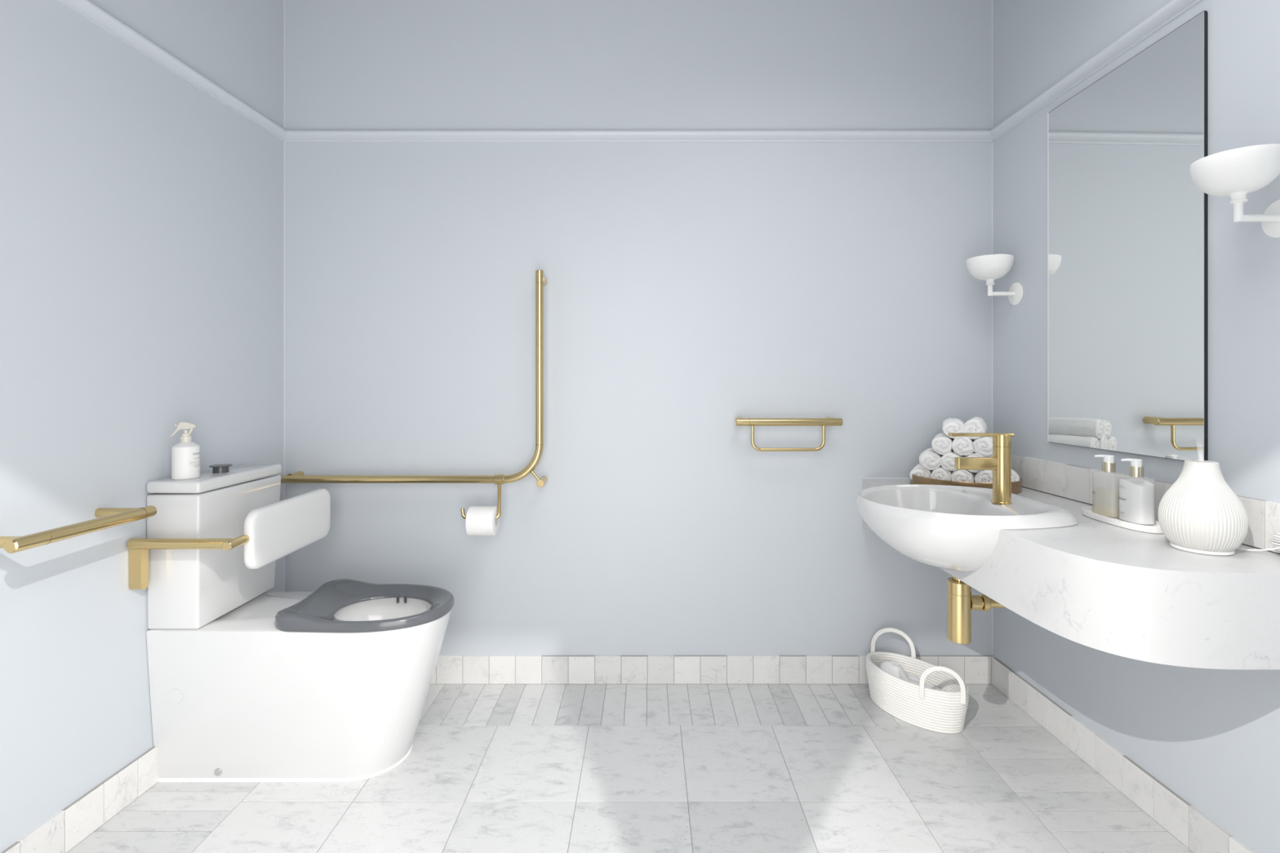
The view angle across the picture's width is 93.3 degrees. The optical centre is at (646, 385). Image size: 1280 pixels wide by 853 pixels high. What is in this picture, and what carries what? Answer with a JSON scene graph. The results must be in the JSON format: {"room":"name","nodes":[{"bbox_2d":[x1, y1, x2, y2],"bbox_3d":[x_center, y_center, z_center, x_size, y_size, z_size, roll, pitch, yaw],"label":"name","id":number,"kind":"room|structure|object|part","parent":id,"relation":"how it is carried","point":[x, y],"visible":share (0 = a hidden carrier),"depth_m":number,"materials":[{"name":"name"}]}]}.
{"room":"accessible bathroom","nodes":[
{"label":"accessible bathroom","id":0,"kind":"room"},
{"bbox_2d":[0,0,284,852],"bbox_3d":[-1.500,-0.215,1.117,0.100,2.770,2.440,0,0,2],"label":"wall","id":1,"kind":"structure","parent":0,"point":[142,214],"depth_m":1.61,"materials":[{"name":"grey paint"}]},
{"bbox_2d":[0,505,156,553],"bbox_3d":[-1.371,0.334,1.426,0.146,0.031,0.360,0,0,0],"label":"grab rail","id":2,"kind":"object","parent":1,"relation":"attached to","point":[108,517],"visible":1,"depth_m":1.39,"materials":[{"name":"gold metal"}]},
{"bbox_2d":[0,746,159,852],"bbox_3d":[-1.444,1.096,1.162,0.010,0.107,2.326,0,0,2],"label":"baseboard","id":3,"kind":"structure","parent":1,"relation":"attached to","point":[68,828],"depth_m":1.55,"materials":[{"name":"tile"}]},
{"bbox_2d":[57,0,286,142],"bbox_3d":[-1.435,-0.962,1.167,0.026,0.048,2.337,0,0,2],"label":"trim","id":4,"kind":"structure","parent":1,"relation":"attached to","point":[87,9],"depth_m":1.78,"materials":[{"name":"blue paint"}]},
{"bbox_2d":[126,488,330,589],"bbox_3d":[-1.272,0.465,1.895,0.308,0.205,0.506,0,0,0],"label":"support","id":5,"kind":"object","parent":1,"relation":"attached to","point":[273,531],"visible":1,"depth_m":1.78,"materials":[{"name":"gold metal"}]},
{"bbox_3d":[-1.409,0.502,1.677,0.034,0.129,0.025,0,0,0],"label":"wall plate","id":6,"kind":"part","parent":5,"relation":"part of","materials":[{"name":"gold metal"}]},
{"bbox_2d":[66,684,1193,852],"bbox_3d":[-0.050,1.165,0.882,3.100,0.030,2.903,0,0,0],"label":"floor","id":7,"kind":"structure","parent":0,"point":[488,768],"depth_m":1.72,"materials":[{"name":"stone"}]},
{"bbox_2d":[146,463,454,782],"bbox_3d":[-1.017,0.700,1.912,0.820,0.900,0.399,0,0,0],"label":"toilet","id":8,"kind":"object","parent":7,"relation":"on","point":[249,683],"visible":1,"depth_m":1.74,"materials":[{"name":"white ceramic"}]},
{"bbox_2d":[169,422,199,479],"bbox_3d":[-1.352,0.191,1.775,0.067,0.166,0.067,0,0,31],"label":"spray bottle","id":9,"kind":"object","parent":8,"relation":"on","point":[185,455],"visible":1,"depth_m":1.76,"materials":[{"name":"white plastic"}]},
{"bbox_3d":[-1.347,0.291,1.913,0.154,0.035,0.395,0,0,0],"label":"cistern lid","id":10,"kind":"part","parent":8,"relation":"part of","materials":[{"name":"white ceramic"}]},
{"bbox_3d":[-0.843,0.678,1.885,0.472,0.049,0.345,0,0,0],"label":"seat","id":11,"kind":"part","parent":8,"relation":"part of","materials":[{"name":"grey plastic"}]},
{"bbox_2d":[866,627,968,733],"bbox_3d":[0.945,1.031,2.132,0.209,0.238,0.376,0,0,-33],"label":"rope basket","id":12,"kind":"object","parent":7,"relation":"on","point":[944,710],"visible":0.98,"depth_m":2.06,"materials":[{"name":"white fabric"}]},
{"bbox_3d":[0.924,0.976,2.268,0.158,0.128,0.013,0,0,20],"label":"handle","id":13,"kind":"part","parent":12,"relation":"part of","materials":[{"name":"white fabric"}]},
{"bbox_2d":[879,660,940,690],"bbox_3d":[0.945,1.056,2.132,0.165,0.084,0.303,0,0,-37],"label":"folded cloth","id":14,"kind":"object","parent":12,"relation":"in","point":[893,668],"visible":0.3,"depth_m":2.18,"materials":[{"name":"white fabric"}]},
{"bbox_3d":[0.975,0.984,1.993,0.140,0.112,0.012,0,0,17],"label":"handle","id":15,"kind":"part","parent":12,"relation":"part of","materials":[{"name":"white fabric"}]},
{"bbox_2d":[284,0,991,655],"bbox_3d":[-0.025,-0.215,2.384,3.150,2.770,0.100,0,0,0],"label":"wall","id":16,"kind":"structure","parent":0,"point":[691,289],"depth_m":2.33,"materials":[{"name":"grey paint"}]},
{"bbox_2d":[284,0,284,591],"bbox_3d":[-1.398,-0.279,2.333,0.003,2.642,0.003,0,0,0],"label":"trim","id":17,"kind":"structure","parent":16,"relation":"attached to","point":[284,0],"depth_m":2.33,"materials":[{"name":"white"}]},
{"bbox_2d":[280,269,547,487],"bbox_3d":[-0.876,-0.025,2.289,0.992,0.808,0.089,0,0,0],"label":"grab rail","id":18,"kind":"object","parent":16,"relation":"attached to","point":[299,477],"visible":0.95,"depth_m":2.25,"materials":[{"name":"gold metal"}]},
{"bbox_2d":[460,474,504,519],"bbox_3d":[-0.605,0.412,2.239,0.147,0.156,0.079,0,0,0],"label":"toilet roll holder","id":19,"kind":"object","parent":18,"relation":"attached to","point":[498,478],"visible":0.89,"depth_m":2.23,"materials":[{"name":"gold metal"}]},
{"bbox_2d":[465,506,499,535],"bbox_3d":[-0.597,0.495,2.206,0.098,0.105,0.106,0,0,0],"label":"toilet roll","id":20,"kind":"object","parent":19,"relation":"on","point":[479,520],"visible":0.97,"depth_m":2.16,"materials":[{"name":"white paper"}]},
{"bbox_2d":[284,128,992,142],"bbox_3d":[-0.032,-0.962,2.321,2.735,0.048,0.026,0,0,0],"label":"trim","id":21,"kind":"structure","parent":16,"relation":"attached to","point":[292,135],"depth_m":2.32,"materials":[{"name":"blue paint"}]},
{"bbox_2d":[431,655,993,684],"bbox_3d":[-0.032,1.096,2.329,2.735,0.107,0.010,0,0,0],"label":"baseboard","id":22,"kind":"structure","parent":16,"relation":"attached to","point":[449,669],"depth_m":2.32,"materials":[{"name":"tile"}]},
{"bbox_2d":[734,417,843,451],"bbox_3d":[0.532,0.185,2.289,0.396,0.125,0.089,0,0,0],"label":"towel rail","id":23,"kind":"object","parent":16,"relation":"attached to","point":[827,421],"visible":1,"depth_m":2.25,"materials":[{"name":"gold metal"}]},
{"bbox_2d":[991,0,992,655],"bbox_3d":[1.335,-0.279,2.333,0.003,2.642,0.003,0,0,0],"label":"trim","id":24,"kind":"structure","parent":16,"relation":"attached to","point":[992,0],"depth_m":2.33,"materials":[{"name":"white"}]},
{"bbox_2d":[992,0,1279,852],"bbox_3d":[1.411,-0.215,1.117,0.100,2.770,2.437,0,0,-1],"label":"wall","id":25,"kind":"structure","parent":0,"point":[1211,736],"depth_m":1.55,"materials":[{"name":"grey paint"}]},
{"bbox_2d":[965,253,1022,305],"bbox_3d":[1.253,-0.375,2.191,0.172,0.170,0.151,0,0,0],"label":"wall lamp","id":26,"kind":"object","parent":25,"relation":"attached to","point":[988,268],"visible":1,"depth_m":2.16,"materials":[{"name":"white paint"}]},
{"bbox_3d":[1.243,-0.421,2.191,0.152,0.077,0.151,0,0,0],"label":"lamp shade","id":27,"kind":"part","parent":26,"relation":"part of","materials":[{"name":"white glass"}]},
{"bbox_3d":[1.288,-0.345,2.191,0.102,0.044,0.016,0,0,0],"label":"arm","id":28,"kind":"part","parent":26,"relation":"part of","materials":[{"name":"white paint"}]},
{"bbox_3d":[1.335,-0.331,2.191,0.009,0.082,0.082,0,0,0],"label":"wall plate","id":29,"kind":"part","parent":26,"relation":"part of","materials":[{"name":"white paint"}]},
{"bbox_2d":[862,477,1279,669],"bbox_3d":[1.096,0.452,1.748,0.523,0.188,1.175,0,0,0],"label":"countertop","id":30,"kind":"structure","parent":25,"relation":"attached to","point":[1091,583],"depth_m":1.23,"materials":[{"name":"stone"}]},
{"bbox_2d":[910,474,1022,493],"bbox_3d":[1.128,0.340,2.148,0.351,0.041,0.351,0,0,0],"label":"tray","id":31,"kind":"object","parent":30,"relation":"on","point":[1016,486],"visible":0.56,"depth_m":2.02,"materials":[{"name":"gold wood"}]},
{"bbox_2d":[909,462,933,479],"bbox_3d":[1.014,0.321,2.217,0.075,0.072,0.142,0,0,32],"label":"rolled towel","id":32,"kind":"object","parent":31,"relation":"on","point":[918,470],"visible":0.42,"depth_m":2.16,"materials":[{"name":"white fabric"}]},
{"bbox_2d":[919,447,942,470],"bbox_3d":[1.042,0.267,2.198,0.080,0.071,0.167,0,0,31],"label":"rolled towel","id":33,"kind":"object","parent":32,"relation":"on","point":[929,459],"visible":0.76,"depth_m":2.13,"materials":[{"name":"white fabric"}]},
{"bbox_2d":[930,465,953,480],"bbox_3d":[1.073,0.322,2.184,0.070,0.071,0.182,0,0,31],"label":"rolled towel","id":34,"kind":"object","parent":31,"relation":"on","point":[940,473],"visible":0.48,"depth_m":2.11,"materials":[{"name":"white fabric"}]},
{"bbox_2d":[951,469,974,482],"bbox_3d":[1.131,0.324,2.150,0.074,0.075,0.192,0,0,32],"label":"rolled towel","id":35,"kind":"object","parent":31,"relation":"on","point":[966,476],"visible":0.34,"depth_m":2.07,"materials":[{"name":"white fabric"}]},
{"bbox_2d":[939,450,964,471],"bbox_3d":[1.096,0.266,2.162,0.073,0.070,0.182,0,0,32],"label":"rolled towel","id":36,"kind":"object","parent":35,"relation":"on","point":[947,461],"visible":0.56,"depth_m":2.09,"materials":[{"name":"white fabric"}]},
{"bbox_2d":[931,432,953,455],"bbox_3d":[1.069,0.211,2.179,0.068,0.073,0.185,0,0,28],"label":"rolled towel","id":37,"kind":"object","parent":36,"relation":"on","point":[941,443],"visible":0.84,"depth_m":2.10,"materials":[{"name":"white fabric"}]},
{"bbox_2d":[951,436,974,456],"bbox_3d":[1.127,0.209,2.145,0.073,0.072,0.185,0,0,30],"label":"rolled towel","id":38,"kind":"object","parent":36,"relation":"on","point":[961,446],"visible":0.71,"depth_m":2.07,"materials":[{"name":"white fabric"}]},
{"bbox_2d":[942,417,964,438],"bbox_3d":[1.100,0.153,2.168,0.073,0.066,0.187,0,0,26],"label":"rolled towel","id":39,"kind":"object","parent":38,"relation":"on","point":[950,424],"visible":0.79,"depth_m":2.09,"materials":[{"name":"white fabric"}]},
{"bbox_2d":[964,452,983,472],"bbox_3d":[1.155,0.264,2.129,0.072,0.071,0.182,0,0,27],"label":"rolled towel","id":40,"kind":"object","parent":35,"relation":"on","point":[974,454],"visible":0.17,"depth_m":2.06,"materials":[{"name":"white fabric"}]},
{"bbox_2d":[973,436,992,457],"bbox_3d":[1.186,0.210,2.116,0.079,0.070,0.186,0,0,31],"label":"rolled towel","id":41,"kind":"object","parent":40,"relation":"on","point":[983,446],"visible":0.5,"depth_m":2.04,"materials":[{"name":"white fabric"}]},
{"bbox_2d":[961,417,986,439],"bbox_3d":[1.157,0.150,2.132,0.074,0.074,0.187,0,0,31],"label":"rolled towel","id":42,"kind":"object","parent":41,"relation":"on","point":[975,424],"visible":0.79,"depth_m":2.06,"materials":[{"name":"white fabric"}]},
{"bbox_2d":[974,470,992,483],"bbox_3d":[1.185,0.323,2.115,0.071,0.074,0.182,0,0,28],"label":"rolled towel","id":43,"kind":"object","parent":31,"relation":"on","point":[984,476],"visible":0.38,"depth_m":2.04,"materials":[{"name":"white fabric"}]},
{"bbox_2d":[1011,469,1020,482],"bbox_3d":[1.242,0.322,2.079,0.073,0.068,0.122,0,0,31],"label":"rolled towel","id":44,"kind":"object","parent":31,"relation":"on","point":[1015,477],"visible":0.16,"depth_m":2.02,"materials":[{"name":"white fabric"}]},
{"bbox_2d":[855,484,1078,572],"bbox_3d":[0.882,0.426,1.755,0.522,0.196,0.501,0,0,0],"label":"basin","id":45,"kind":"object","parent":30,"relation":"in","point":[957,528],"visible":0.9,"depth_m":1.62,"materials":[{"name":"white ceramic"}]},
{"bbox_2d":[946,574,1006,644],"bbox_3d":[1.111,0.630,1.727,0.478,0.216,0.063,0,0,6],"label":"trap","id":46,"kind":"object","parent":45,"relation":"attached to","point":[960,600],"visible":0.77,"depth_m":1.73,"materials":[{"name":"gold metal"}]},
{"bbox_2d":[947,432,1013,504],"bbox_3d":[0.957,0.237,1.729,0.181,0.200,0.052,0,0,0],"label":"tap","id":47,"kind":"object","parent":30,"relation":"on","point":[1000,463],"visible":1,"depth_m":1.72,"materials":[{"name":"gold metal"}]},
{"bbox_3d":[0.947,0.224,1.729,0.122,0.034,0.025,0,0,0],"label":"spout","id":48,"kind":"part","parent":47,"relation":"part of","materials":[{"name":"gold metal"}]},
{"bbox_3d":[0.957,0.142,1.729,0.181,0.010,0.017,0,0,0],"label":"lever","id":49,"kind":"part","parent":47,"relation":"part of","materials":[{"name":"gold metal"}]},
{"bbox_2d":[1081,506,1163,533],"bbox_3d":[1.247,0.352,1.585,0.096,0.017,0.242,0,0,0],"label":"soap tray","id":50,"kind":"object","parent":30,"relation":"on","point":[1155,528],"visible":0.61,"depth_m":1.53,"materials":[{"name":"white ceramic"}]},
{"bbox_2d":[1092,454,1119,517],"bbox_3d":[1.252,0.271,1.640,0.057,0.163,0.081,0,0,0],"label":"pump bottle","id":51,"kind":"object","parent":50,"relation":"on","point":[1105,499],"visible":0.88,"depth_m":1.63,"materials":[{"name":"white plastic"}]},
{"bbox_2d":[1093,503,1119,517],"bbox_3d":[1.254,0.340,1.640,0.050,0.024,0.078,0,0,0],"label":"bottle","id":52,"kind":"object","parent":51,"relation":"attached to","point":[1112,510],"depth_m":1.62,"materials":[{"name":"beige plastic"}]},
{"bbox_2d":[1118,458,1154,524],"bbox_3d":[1.258,0.271,1.555,0.057,0.163,0.081,0,0,0],"label":"pump bottle","id":53,"kind":"object","parent":50,"relation":"on","point":[1136,496],"visible":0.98,"depth_m":1.54,"materials":[{"name":"white plastic"}]},
{"bbox_2d":[1157,459,1279,555],"bbox_3d":[1.259,0.264,1.309,0.236,0.194,0.146,0,0,24],"label":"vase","id":54,"kind":"object","parent":30,"relation":"on","point":[1200,513],"visible":1,"depth_m":1.29,"materials":[{"name":"white ceramic"}]},
{"bbox_3d":[1.303,0.343,1.299,0.013,0.033,0.136,0,0,-33],"label":"power cord","id":55,"kind":"part","parent":54,"relation":"part of","materials":[{"name":"white plastic"}]},
{"bbox_3d":[1.332,0.332,1.243,0.014,0.041,0.091,0,0,0],"label":"coiled cord","id":56,"kind":"part","parent":54,"relation":"part of","materials":[{"name":"white plastic"}]},
{"bbox_2d":[990,0,1201,142],"bbox_3d":[1.347,-0.962,1.167,0.026,0.048,2.335,0,0,-1],"label":"trim","id":57,"kind":"structure","parent":25,"relation":"attached to","point":[1173,9],"depth_m":1.78,"materials":[{"name":"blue paint"}]},
{"bbox_2d":[991,656,1253,852],"bbox_3d":[1.355,1.096,1.162,0.010,0.107,2.325,0,0,-1],"label":"baseboard","id":58,"kind":"structure","parent":25,"relation":"attached to","point":[1192,828],"depth_m":1.71,"materials":[{"name":"tile"}]},
{"bbox_2d":[1047,10,1208,461],"bbox_3d":[1.343,-0.357,1.733,0.011,1.092,0.550,0,0,-1],"label":"wall mirror","id":59,"kind":"object","parent":25,"relation":"attached to","point":[1127,218],"visible":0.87,"depth_m":1.66,"materials":[{"name":"clear glass"}]},
{"bbox_2d":[1011,453,1279,553],"bbox_3d":[1.343,0.306,1.746,0.010,0.107,1.173,0,0,-1],"label":"backsplash","id":60,"kind":"structure","parent":25,"relation":"attached to","point":[1074,482],"depth_m":1.82,"materials":[{"name":"tile"}]},
{"bbox_2d":[1189,143,1279,237],"bbox_3d":[1.272,-0.401,1.291,0.172,0.170,0.152,0,0,0],"label":"wall lamp","id":61,"kind":"object","parent":25,"relation":"attached to","point":[1235,173],"visible":1,"depth_m":1.26,"materials":[{"name":"white paint"}]},
{"bbox_3d":[1.261,-0.447,1.291,0.152,0.077,0.152,0,0,0],"label":"lamp shade","id":62,"kind":"part","parent":61,"relation":"part of","materials":[{"name":"white paint"}]},
{"bbox_3d":[1.307,-0.371,1.291,0.102,0.044,0.016,0,0,0],"label":"arm","id":63,"kind":"part","parent":61,"relation":"part of","materials":[{"name":"white paint"}]},
{"bbox_3d":[1.353,-0.357,1.291,0.009,0.082,0.082,0,0,0],"label":"wall plate","id":64,"kind":"part","parent":61,"relation":"part of","materials":[{"name":"white paint"}]}
]}

